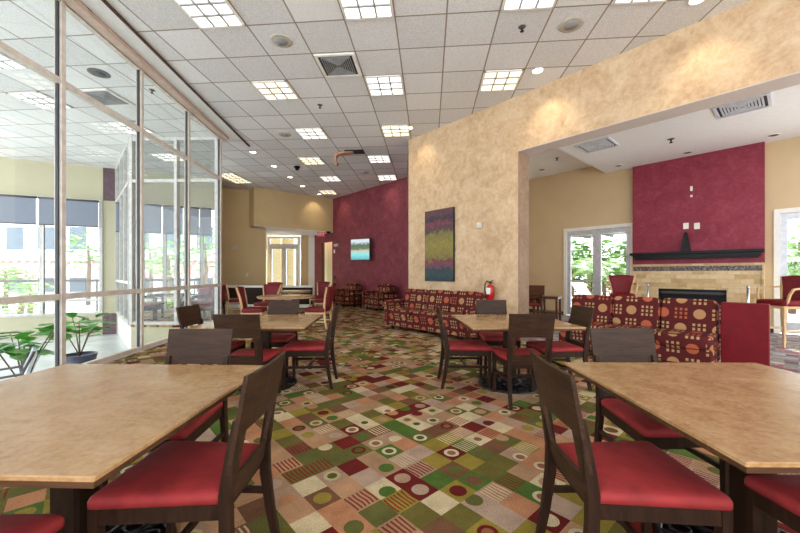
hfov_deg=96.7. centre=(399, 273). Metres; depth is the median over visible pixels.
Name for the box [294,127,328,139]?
recessed light
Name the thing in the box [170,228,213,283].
street tree
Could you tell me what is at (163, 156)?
recessed light
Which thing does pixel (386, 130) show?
diffuser
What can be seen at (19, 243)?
window
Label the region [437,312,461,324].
seat cushion
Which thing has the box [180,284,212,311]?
lounge armchair
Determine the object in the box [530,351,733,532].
dining chair
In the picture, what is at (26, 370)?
chair
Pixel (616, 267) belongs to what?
bush
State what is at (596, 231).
door
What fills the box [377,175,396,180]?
recessed light
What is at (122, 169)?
window
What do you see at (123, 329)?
wall
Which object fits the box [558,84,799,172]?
ceiling
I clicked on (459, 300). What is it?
cushion
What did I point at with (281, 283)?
oak chair
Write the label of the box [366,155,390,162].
recessed light
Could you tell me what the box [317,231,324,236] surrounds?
exit sign
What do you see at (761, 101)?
ceiling vent
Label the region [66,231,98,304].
street tree
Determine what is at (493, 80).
recessed light
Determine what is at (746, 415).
dining table
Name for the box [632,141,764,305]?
fireplace
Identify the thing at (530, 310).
trim
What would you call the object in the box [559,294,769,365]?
patterned sofa
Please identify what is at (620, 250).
bush
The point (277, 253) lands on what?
column
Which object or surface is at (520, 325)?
dining chair
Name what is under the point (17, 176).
wall
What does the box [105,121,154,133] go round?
recessed light
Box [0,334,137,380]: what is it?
floor
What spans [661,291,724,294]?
hood
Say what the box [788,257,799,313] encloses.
palm
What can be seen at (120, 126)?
diffuser
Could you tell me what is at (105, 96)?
ceiling vent
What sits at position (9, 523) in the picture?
dining chair
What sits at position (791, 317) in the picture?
patio
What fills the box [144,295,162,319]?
lounge armchair
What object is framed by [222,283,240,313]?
oak chair
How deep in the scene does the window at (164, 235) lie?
11.52 m
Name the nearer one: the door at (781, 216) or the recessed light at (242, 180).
the door at (781, 216)
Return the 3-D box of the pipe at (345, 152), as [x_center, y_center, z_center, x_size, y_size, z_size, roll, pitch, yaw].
[-1.346,-3.048,9.437,0.794,0.360,0.280,0,0,5]
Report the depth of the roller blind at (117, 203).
10.88 m
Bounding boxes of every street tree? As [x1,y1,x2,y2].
[0,262,38,307]
[2,279,53,313]
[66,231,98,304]
[145,233,173,300]
[145,240,191,307]
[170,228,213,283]
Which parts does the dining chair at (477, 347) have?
leg, backrest, leg, seat frame, seat, leg, leg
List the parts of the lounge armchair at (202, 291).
backrest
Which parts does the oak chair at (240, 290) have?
leg, backrest, seat, seat frame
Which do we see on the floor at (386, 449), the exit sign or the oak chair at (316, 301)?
the oak chair at (316, 301)
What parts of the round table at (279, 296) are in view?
edge trim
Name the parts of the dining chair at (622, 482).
leg, backrest, leg, seat frame, seat, leg, leg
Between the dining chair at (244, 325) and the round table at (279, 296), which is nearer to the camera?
the dining chair at (244, 325)
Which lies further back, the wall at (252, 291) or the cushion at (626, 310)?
the wall at (252, 291)
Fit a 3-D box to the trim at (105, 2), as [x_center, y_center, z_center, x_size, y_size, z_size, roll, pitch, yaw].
[-3.410,-3.215,3.001,0.030,0.029,12.027,0,0,-4]
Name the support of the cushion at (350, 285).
on the patterned armchair at (344, 296)
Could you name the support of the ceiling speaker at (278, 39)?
attached to the ceiling at (442, 50)
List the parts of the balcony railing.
post, rail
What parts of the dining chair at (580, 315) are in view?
seat, seat frame, leg, backrest, leg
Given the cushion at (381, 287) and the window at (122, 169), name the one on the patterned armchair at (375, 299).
the cushion at (381, 287)
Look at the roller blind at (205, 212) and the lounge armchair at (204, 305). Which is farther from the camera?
the roller blind at (205, 212)
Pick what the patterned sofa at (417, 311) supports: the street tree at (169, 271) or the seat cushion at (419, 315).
the seat cushion at (419, 315)
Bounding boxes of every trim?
[81,0,239,138]
[101,0,249,146]
[308,236,314,294]
[322,243,324,281]
[518,151,528,339]
[519,71,799,155]
[529,309,773,332]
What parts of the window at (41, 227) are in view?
rail, rail, rail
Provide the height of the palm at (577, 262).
1.950 m
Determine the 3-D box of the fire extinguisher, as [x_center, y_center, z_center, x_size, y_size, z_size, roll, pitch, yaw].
[1.694,0.311,6.763,0.189,0.379,0.172,0,0,13]
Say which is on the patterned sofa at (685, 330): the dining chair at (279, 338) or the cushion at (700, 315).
the cushion at (700, 315)
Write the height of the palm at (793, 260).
1.901 m
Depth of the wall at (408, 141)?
8.65 m
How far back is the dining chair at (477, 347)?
3.76 m
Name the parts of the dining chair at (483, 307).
leg, leg, backrest, seat frame, seat, leg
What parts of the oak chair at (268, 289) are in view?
seat, backrest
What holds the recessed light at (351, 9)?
in the ceiling at (442, 50)
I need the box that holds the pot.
[66,351,97,363]
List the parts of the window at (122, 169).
rail, rail, rail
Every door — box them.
[268,237,300,284]
[564,223,632,314]
[774,207,799,333]
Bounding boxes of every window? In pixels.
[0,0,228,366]
[0,162,300,298]
[0,193,102,317]
[115,138,128,324]
[129,136,216,324]
[144,203,213,311]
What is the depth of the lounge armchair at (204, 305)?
9.43 m
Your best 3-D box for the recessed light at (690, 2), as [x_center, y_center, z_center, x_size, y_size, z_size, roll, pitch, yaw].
[3.502,-3.224,4.189,0.188,0.016,0.188,0,0,0]
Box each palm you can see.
[571,258,592,301]
[571,264,617,292]
[576,258,625,294]
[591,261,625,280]
[788,257,799,274]
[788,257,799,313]
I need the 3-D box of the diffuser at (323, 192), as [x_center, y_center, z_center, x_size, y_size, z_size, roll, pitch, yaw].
[-2.844,-3.217,14.089,0.614,0.021,0.614,0,0,0]
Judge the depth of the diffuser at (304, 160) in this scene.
10.16 m
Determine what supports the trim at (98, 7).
attached to the ceiling at (442, 50)
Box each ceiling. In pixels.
[0,0,750,198]
[250,226,332,235]
[529,148,591,179]
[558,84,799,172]
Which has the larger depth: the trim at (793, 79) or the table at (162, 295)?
the table at (162, 295)
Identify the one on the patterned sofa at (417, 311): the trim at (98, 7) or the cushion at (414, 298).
the cushion at (414, 298)
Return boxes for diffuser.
[0,55,21,68]
[12,93,66,108]
[109,123,149,132]
[222,174,239,177]
[229,179,249,182]
[297,129,326,138]
[300,158,323,163]
[320,191,334,193]
[321,177,339,180]
[382,126,408,135]
[504,0,553,8]
[616,0,649,2]
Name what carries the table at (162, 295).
on the floor at (386, 449)
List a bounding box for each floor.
[0,300,799,532]
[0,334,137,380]
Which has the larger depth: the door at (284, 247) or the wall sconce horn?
the door at (284, 247)
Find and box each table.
[0,364,263,532]
[151,292,190,319]
[187,314,322,393]
[256,294,315,299]
[279,290,310,293]
[353,293,360,307]
[451,314,585,393]
[532,295,561,319]
[565,362,799,532]
[746,286,749,302]
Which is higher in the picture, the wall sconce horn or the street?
the wall sconce horn
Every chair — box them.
[0,332,29,348]
[0,345,36,378]
[0,514,64,532]
[87,351,285,532]
[99,329,233,489]
[176,304,245,364]
[213,314,281,392]
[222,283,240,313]
[235,286,266,314]
[251,300,299,375]
[253,284,281,307]
[262,282,283,299]
[281,304,339,390]
[305,286,335,329]
[309,282,330,306]
[314,283,336,314]
[435,304,491,389]
[476,300,520,374]
[492,314,555,409]
[526,305,594,390]
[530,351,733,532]
[589,328,728,496]
[744,474,799,532]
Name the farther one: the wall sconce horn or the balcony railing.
the balcony railing
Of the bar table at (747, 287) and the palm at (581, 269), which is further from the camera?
the palm at (581, 269)
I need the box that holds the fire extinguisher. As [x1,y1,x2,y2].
[484,280,493,299]
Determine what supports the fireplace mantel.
attached to the fireplace
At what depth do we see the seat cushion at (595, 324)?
5.39 m
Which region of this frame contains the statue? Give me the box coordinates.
[680,232,691,250]
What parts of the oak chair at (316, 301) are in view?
seat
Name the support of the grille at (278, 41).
attached to the ceiling speaker at (278, 39)
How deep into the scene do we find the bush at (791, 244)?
12.98 m
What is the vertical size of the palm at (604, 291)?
1.901 m
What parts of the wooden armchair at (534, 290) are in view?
seat, backrest, leg, leg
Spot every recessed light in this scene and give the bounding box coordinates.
[0,53,28,69]
[6,91,72,109]
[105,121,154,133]
[148,153,183,160]
[173,0,244,28]
[222,173,241,178]
[227,178,251,183]
[250,80,298,100]
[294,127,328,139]
[298,157,325,164]
[318,190,337,193]
[319,176,341,181]
[339,0,393,20]
[364,75,403,95]
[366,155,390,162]
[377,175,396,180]
[380,124,409,136]
[479,69,523,91]
[501,0,556,11]
[531,67,543,73]
[611,0,666,4]
[687,0,704,5]
[767,133,779,136]
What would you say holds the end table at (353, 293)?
on the floor at (386, 449)
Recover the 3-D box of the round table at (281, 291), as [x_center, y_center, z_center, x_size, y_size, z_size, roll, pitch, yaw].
[-3.213,0.863,10.400,1.200,0.715,1.200,0,0,0]
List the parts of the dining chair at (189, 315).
backrest, seat frame, seat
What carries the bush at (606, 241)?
on the patio
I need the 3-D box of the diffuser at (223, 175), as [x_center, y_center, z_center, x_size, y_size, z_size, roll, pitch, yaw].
[-5.629,-3.217,11.727,0.614,0.021,0.614,0,0,0]
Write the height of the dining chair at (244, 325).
0.866 m
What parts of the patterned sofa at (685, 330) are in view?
frame, panel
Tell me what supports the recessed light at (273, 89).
in the ceiling at (442, 50)
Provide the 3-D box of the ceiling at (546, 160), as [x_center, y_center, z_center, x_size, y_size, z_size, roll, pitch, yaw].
[2.755,-3.040,9.738,4.100,0.120,4.100,0,0,-42]
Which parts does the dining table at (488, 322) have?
edge trim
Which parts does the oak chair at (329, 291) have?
seat frame, seat, leg, backrest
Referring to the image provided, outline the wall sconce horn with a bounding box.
[477,222,481,227]
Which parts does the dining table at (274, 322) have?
edge trim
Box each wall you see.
[0,157,213,339]
[117,315,130,348]
[131,327,179,349]
[222,188,266,284]
[222,285,313,307]
[249,187,332,231]
[301,236,307,284]
[315,177,406,298]
[325,242,331,285]
[407,141,408,288]
[409,0,799,313]
[529,137,799,326]
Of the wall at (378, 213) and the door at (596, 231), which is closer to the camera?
the door at (596, 231)
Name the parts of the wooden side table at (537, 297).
leg, leg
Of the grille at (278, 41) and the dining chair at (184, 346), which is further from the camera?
the grille at (278, 41)
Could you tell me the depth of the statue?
8.11 m
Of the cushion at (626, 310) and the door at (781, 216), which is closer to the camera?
the cushion at (626, 310)
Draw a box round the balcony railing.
[0,279,199,310]
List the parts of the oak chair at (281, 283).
backrest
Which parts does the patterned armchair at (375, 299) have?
arm, arm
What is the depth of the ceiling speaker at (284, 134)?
8.22 m
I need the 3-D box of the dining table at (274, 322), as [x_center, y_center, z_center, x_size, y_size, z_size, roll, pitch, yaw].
[-1.490,0.868,3.930,1.100,0.705,1.100,0,0,-3]
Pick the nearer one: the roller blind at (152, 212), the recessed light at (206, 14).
the recessed light at (206, 14)
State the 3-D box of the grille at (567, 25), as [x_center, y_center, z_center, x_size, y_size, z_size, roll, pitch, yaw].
[2.217,-3.214,4.617,0.186,0.012,0.186,0,0,0]
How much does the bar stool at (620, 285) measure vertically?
1.192 m
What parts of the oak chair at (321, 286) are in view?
seat, backrest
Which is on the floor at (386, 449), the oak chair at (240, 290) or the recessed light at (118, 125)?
the oak chair at (240, 290)
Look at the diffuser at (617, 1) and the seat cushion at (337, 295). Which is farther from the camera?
the seat cushion at (337, 295)
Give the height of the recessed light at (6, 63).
0.022 m
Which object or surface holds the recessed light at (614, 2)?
in the ceiling at (442, 50)
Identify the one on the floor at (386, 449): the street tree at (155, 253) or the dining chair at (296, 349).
the dining chair at (296, 349)
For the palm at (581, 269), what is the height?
1.677 m
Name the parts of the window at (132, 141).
rail, rail, rail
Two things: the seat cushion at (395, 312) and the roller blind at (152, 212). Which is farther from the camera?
the roller blind at (152, 212)
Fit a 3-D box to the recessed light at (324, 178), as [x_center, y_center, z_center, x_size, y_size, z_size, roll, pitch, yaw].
[-2.358,-3.218,12.108,0.620,0.022,0.620,0,0,5]
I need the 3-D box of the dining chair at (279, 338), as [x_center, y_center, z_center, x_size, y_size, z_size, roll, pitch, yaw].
[-1.540,0.790,4.467,0.440,0.866,0.573,0,0,0]
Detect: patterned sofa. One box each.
[382,289,486,339]
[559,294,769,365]
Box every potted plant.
[0,322,77,376]
[40,312,115,363]
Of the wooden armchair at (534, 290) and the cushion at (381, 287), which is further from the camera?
the cushion at (381, 287)
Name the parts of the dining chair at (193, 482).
leg, leg, seat, seat frame, leg, backrest, leg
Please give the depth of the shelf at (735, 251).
7.86 m
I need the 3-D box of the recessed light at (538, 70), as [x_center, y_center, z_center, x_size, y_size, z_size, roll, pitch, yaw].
[2.187,-3.224,5.662,0.188,0.016,0.188,0,0,0]
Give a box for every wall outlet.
[683,223,688,228]
[694,223,699,228]
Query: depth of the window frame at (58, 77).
4.93 m
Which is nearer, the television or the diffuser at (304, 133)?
the diffuser at (304, 133)
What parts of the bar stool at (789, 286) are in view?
arm, seat, leg, leg, seat frame, backrest, arm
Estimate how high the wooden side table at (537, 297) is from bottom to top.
0.650 m
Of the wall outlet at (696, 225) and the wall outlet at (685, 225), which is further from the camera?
the wall outlet at (685, 225)
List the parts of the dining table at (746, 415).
edge trim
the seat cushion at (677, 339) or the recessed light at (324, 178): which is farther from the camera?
the recessed light at (324, 178)
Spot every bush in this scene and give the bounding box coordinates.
[571,237,625,294]
[571,240,592,294]
[591,237,625,292]
[788,225,799,275]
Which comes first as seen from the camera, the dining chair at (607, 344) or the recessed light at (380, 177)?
the dining chair at (607, 344)
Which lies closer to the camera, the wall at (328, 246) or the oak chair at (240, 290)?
the oak chair at (240, 290)
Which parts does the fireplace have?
edge trim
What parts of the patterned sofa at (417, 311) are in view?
arm, arm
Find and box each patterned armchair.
[333,282,361,306]
[361,283,396,310]
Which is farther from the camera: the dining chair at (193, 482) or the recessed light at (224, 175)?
the recessed light at (224, 175)
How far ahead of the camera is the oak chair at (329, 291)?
7.78 m
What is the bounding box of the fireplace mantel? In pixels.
[629,248,764,259]
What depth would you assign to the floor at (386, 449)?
2.54 m
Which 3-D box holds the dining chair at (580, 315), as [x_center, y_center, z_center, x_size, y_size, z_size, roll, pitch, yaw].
[1.737,0.790,3.882,0.573,0.866,0.440,0,0,-3]
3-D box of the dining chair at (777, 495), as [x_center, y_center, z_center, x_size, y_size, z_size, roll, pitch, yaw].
[1.540,0.790,1.093,0.440,0.866,0.573,0,0,0]
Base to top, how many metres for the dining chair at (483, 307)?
0.866 m
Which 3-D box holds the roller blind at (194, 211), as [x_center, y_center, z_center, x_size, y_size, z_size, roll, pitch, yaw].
[-6.830,-1.728,11.699,0.424,0.925,0.060,0,0,-25]
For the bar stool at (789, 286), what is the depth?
6.05 m
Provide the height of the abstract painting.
1.580 m
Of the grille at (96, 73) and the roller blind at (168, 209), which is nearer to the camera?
the grille at (96, 73)
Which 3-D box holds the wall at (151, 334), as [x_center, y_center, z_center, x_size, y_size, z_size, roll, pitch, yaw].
[-3.906,1.540,3.057,2.177,0.640,11.983,0,0,-14]
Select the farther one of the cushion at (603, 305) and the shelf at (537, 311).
the shelf at (537, 311)
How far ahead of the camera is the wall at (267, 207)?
14.18 m
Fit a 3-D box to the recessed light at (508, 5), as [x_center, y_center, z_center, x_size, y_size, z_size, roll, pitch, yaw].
[1.521,-3.218,4.026,0.620,0.022,0.620,0,0,5]
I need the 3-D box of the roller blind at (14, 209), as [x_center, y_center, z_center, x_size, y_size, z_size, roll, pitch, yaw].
[-10.939,-1.788,9.823,1.361,0.805,0.060,0,0,-25]
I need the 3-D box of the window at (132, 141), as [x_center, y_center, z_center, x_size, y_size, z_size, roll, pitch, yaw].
[-5.337,-1.005,8.460,2.178,4.450,0.120,0,0,2]
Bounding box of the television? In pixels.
[351,238,370,260]
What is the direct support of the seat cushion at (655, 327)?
on the patterned sofa at (685, 330)
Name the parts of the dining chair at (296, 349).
leg, leg, seat, seat frame, leg, backrest, leg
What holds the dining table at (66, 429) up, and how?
on the floor at (386, 449)
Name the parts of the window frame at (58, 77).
rail, rail, rail, rail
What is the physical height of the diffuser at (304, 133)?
0.021 m
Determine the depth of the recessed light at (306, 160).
10.16 m
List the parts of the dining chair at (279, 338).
seat, seat frame, backrest, leg, leg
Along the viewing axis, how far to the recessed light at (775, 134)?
6.97 m
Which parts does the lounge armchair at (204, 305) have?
seat, arm, seat frame, leg, backrest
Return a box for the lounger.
[571,282,591,294]
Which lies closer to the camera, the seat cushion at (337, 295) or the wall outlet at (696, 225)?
the wall outlet at (696, 225)
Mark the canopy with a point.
(619, 233)
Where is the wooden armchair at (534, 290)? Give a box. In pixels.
[529,285,545,313]
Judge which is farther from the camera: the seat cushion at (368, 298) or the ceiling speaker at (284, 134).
the seat cushion at (368, 298)
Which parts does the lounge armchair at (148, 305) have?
seat frame, seat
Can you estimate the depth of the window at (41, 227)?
10.28 m
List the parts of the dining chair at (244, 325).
backrest, seat, leg, seat frame, leg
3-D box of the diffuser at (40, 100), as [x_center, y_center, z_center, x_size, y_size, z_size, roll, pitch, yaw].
[-6.692,-3.217,6.637,0.614,0.021,0.614,0,0,0]
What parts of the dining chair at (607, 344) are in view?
leg, backrest, seat, leg, seat frame, leg, leg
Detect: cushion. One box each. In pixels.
[335,293,342,298]
[346,282,358,289]
[365,295,375,301]
[376,283,392,292]
[390,307,422,317]
[404,289,428,308]
[412,309,447,321]
[426,290,453,311]
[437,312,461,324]
[450,291,484,312]
[561,321,610,336]
[571,294,613,323]
[603,324,659,331]
[612,296,661,328]
[654,328,717,350]
[661,298,719,333]
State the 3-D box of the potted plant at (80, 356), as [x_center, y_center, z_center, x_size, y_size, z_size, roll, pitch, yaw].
[-6.173,1.302,6.862,1.105,1.116,1.089,0,0,-38]
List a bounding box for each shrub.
[0,291,50,314]
[146,290,190,307]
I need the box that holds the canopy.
[571,232,625,238]
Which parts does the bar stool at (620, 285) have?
backrest, seat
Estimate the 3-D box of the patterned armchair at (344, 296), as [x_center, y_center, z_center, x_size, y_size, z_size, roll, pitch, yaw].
[-2.018,0.781,13.545,0.892,0.878,1.010,0,0,-36]
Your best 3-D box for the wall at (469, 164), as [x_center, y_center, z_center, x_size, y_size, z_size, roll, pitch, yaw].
[5.314,-1.005,3.188,0.370,4.450,14.922,0,0,-42]
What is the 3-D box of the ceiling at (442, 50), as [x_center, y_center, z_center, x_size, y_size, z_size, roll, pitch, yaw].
[-0.936,-3.280,7.100,23.056,0.100,20.200,0,0,0]
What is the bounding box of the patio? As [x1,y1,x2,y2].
[571,283,799,334]
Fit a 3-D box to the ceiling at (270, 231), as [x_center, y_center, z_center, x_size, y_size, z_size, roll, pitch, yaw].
[-4.689,-1.784,15.165,3.621,0.011,3.670,0,0,0]
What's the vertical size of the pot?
0.300 m
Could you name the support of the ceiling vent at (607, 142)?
in the ceiling at (699, 132)
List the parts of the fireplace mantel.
moulding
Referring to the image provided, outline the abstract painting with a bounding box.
[425,207,454,281]
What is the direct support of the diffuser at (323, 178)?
attached to the recessed light at (324, 178)
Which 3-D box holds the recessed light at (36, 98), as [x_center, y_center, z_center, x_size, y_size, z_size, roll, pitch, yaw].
[-6.692,-3.218,6.637,0.620,0.022,0.620,0,0,5]
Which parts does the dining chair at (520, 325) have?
leg, leg, seat frame, seat, backrest, leg, leg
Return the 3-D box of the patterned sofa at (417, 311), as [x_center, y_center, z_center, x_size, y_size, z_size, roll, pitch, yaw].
[0.691,0.781,7.313,0.892,0.878,2.360,0,0,-42]
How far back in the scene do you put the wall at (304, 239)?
16.70 m
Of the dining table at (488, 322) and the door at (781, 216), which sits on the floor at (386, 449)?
the dining table at (488, 322)
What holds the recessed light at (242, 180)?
in the ceiling at (442, 50)
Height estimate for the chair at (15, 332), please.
0.908 m
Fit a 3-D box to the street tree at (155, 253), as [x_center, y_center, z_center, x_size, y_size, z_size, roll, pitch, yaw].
[-14.093,-0.161,19.982,2.940,4.209,2.981,0,0,0]
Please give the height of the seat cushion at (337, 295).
0.190 m
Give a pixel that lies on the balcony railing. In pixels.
(94, 280)
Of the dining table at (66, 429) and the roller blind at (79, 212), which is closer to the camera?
the dining table at (66, 429)
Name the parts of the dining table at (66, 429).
edge trim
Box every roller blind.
[0,194,36,224]
[38,196,98,226]
[115,202,118,231]
[144,204,161,233]
[163,205,182,234]
[190,207,199,234]
[201,207,211,235]
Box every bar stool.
[607,275,638,297]
[755,275,799,347]
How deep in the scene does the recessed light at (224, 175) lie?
11.80 m
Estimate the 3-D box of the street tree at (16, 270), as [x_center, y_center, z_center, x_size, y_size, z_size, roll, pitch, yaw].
[-22.220,0.649,20.007,2.704,2.593,2.488,0,0,0]
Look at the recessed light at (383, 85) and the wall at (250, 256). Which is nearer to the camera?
the recessed light at (383, 85)
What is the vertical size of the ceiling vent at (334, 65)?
0.022 m
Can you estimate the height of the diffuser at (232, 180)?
0.021 m
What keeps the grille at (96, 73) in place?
attached to the ceiling speaker at (96, 72)
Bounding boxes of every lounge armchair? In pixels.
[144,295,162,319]
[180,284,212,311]
[190,285,225,319]
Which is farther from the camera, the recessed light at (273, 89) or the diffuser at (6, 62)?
the recessed light at (273, 89)
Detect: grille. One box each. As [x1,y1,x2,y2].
[92,71,105,76]
[274,37,287,45]
[344,149,364,153]
[563,21,578,30]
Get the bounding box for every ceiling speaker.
[87,68,110,78]
[270,33,291,47]
[278,132,290,136]
[558,16,583,32]
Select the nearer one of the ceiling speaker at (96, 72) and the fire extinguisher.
the ceiling speaker at (96, 72)
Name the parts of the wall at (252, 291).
skirting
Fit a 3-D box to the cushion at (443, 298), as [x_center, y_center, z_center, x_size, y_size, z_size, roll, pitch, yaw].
[0.852,0.580,7.457,0.265,0.475,0.682,0,0,-42]
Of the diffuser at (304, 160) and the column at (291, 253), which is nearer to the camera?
the diffuser at (304, 160)
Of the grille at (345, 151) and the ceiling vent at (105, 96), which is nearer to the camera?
the ceiling vent at (105, 96)
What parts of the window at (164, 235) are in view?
rail, rail, rail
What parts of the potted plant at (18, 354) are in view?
stem, stem, stem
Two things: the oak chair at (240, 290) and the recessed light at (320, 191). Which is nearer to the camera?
the oak chair at (240, 290)
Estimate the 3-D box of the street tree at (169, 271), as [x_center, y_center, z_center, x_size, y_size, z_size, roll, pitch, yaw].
[-11.786,0.148,17.994,2.076,3.591,2.308,0,0,-42]
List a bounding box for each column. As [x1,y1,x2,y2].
[267,236,282,282]
[283,239,296,284]
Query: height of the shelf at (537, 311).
0.030 m
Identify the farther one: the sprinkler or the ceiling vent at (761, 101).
the ceiling vent at (761, 101)
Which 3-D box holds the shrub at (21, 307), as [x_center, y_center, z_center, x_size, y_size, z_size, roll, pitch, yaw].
[-16.641,1.355,15.495,1.726,1.193,1.817,0,0,0]
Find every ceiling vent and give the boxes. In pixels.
[81,88,133,106]
[314,52,361,77]
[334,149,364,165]
[574,137,619,152]
[712,92,771,118]
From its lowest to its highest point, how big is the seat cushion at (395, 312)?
0.190 m
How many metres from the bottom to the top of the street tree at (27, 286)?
1.694 m
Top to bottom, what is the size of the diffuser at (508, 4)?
0.021 m
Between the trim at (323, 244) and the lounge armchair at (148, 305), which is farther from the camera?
the trim at (323, 244)
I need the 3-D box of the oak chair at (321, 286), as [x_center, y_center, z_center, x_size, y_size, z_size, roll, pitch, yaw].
[-2.737,0.752,12.165,0.563,0.944,0.621,0,0,23]
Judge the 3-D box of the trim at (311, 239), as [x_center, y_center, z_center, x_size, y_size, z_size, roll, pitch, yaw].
[-4.093,-0.280,16.750,0.399,3.000,0.140,0,0,0]
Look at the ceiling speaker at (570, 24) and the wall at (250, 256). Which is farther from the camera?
the wall at (250, 256)
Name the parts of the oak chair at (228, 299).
backrest, leg, seat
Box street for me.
[0,300,160,314]
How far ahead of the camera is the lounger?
13.41 m
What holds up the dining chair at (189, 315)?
on the floor at (386, 449)
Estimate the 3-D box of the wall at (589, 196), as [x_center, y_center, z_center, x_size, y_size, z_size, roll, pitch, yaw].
[5.798,-0.955,9.521,0.150,4.350,9.999,0,0,-42]
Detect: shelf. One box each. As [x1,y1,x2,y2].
[535,310,559,313]
[629,248,764,255]
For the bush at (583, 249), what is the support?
on the patio
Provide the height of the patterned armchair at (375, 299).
0.878 m
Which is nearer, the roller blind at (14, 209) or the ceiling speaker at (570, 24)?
the ceiling speaker at (570, 24)
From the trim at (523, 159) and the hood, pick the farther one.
the hood
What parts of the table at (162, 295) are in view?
leg, leg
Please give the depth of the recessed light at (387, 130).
8.03 m
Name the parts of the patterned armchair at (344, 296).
arm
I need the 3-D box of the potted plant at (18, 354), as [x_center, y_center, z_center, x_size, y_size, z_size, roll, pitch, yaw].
[-5.257,1.259,4.972,1.193,1.203,1.113,0,0,-34]
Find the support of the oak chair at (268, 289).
on the floor at (386, 449)
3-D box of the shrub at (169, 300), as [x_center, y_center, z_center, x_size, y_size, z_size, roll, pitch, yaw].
[-9.644,1.319,15.011,1.851,1.262,1.727,0,0,0]
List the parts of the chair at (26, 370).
backrest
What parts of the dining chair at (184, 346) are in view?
leg, leg, seat frame, seat, backrest, leg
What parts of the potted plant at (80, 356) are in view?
stem, stem, stem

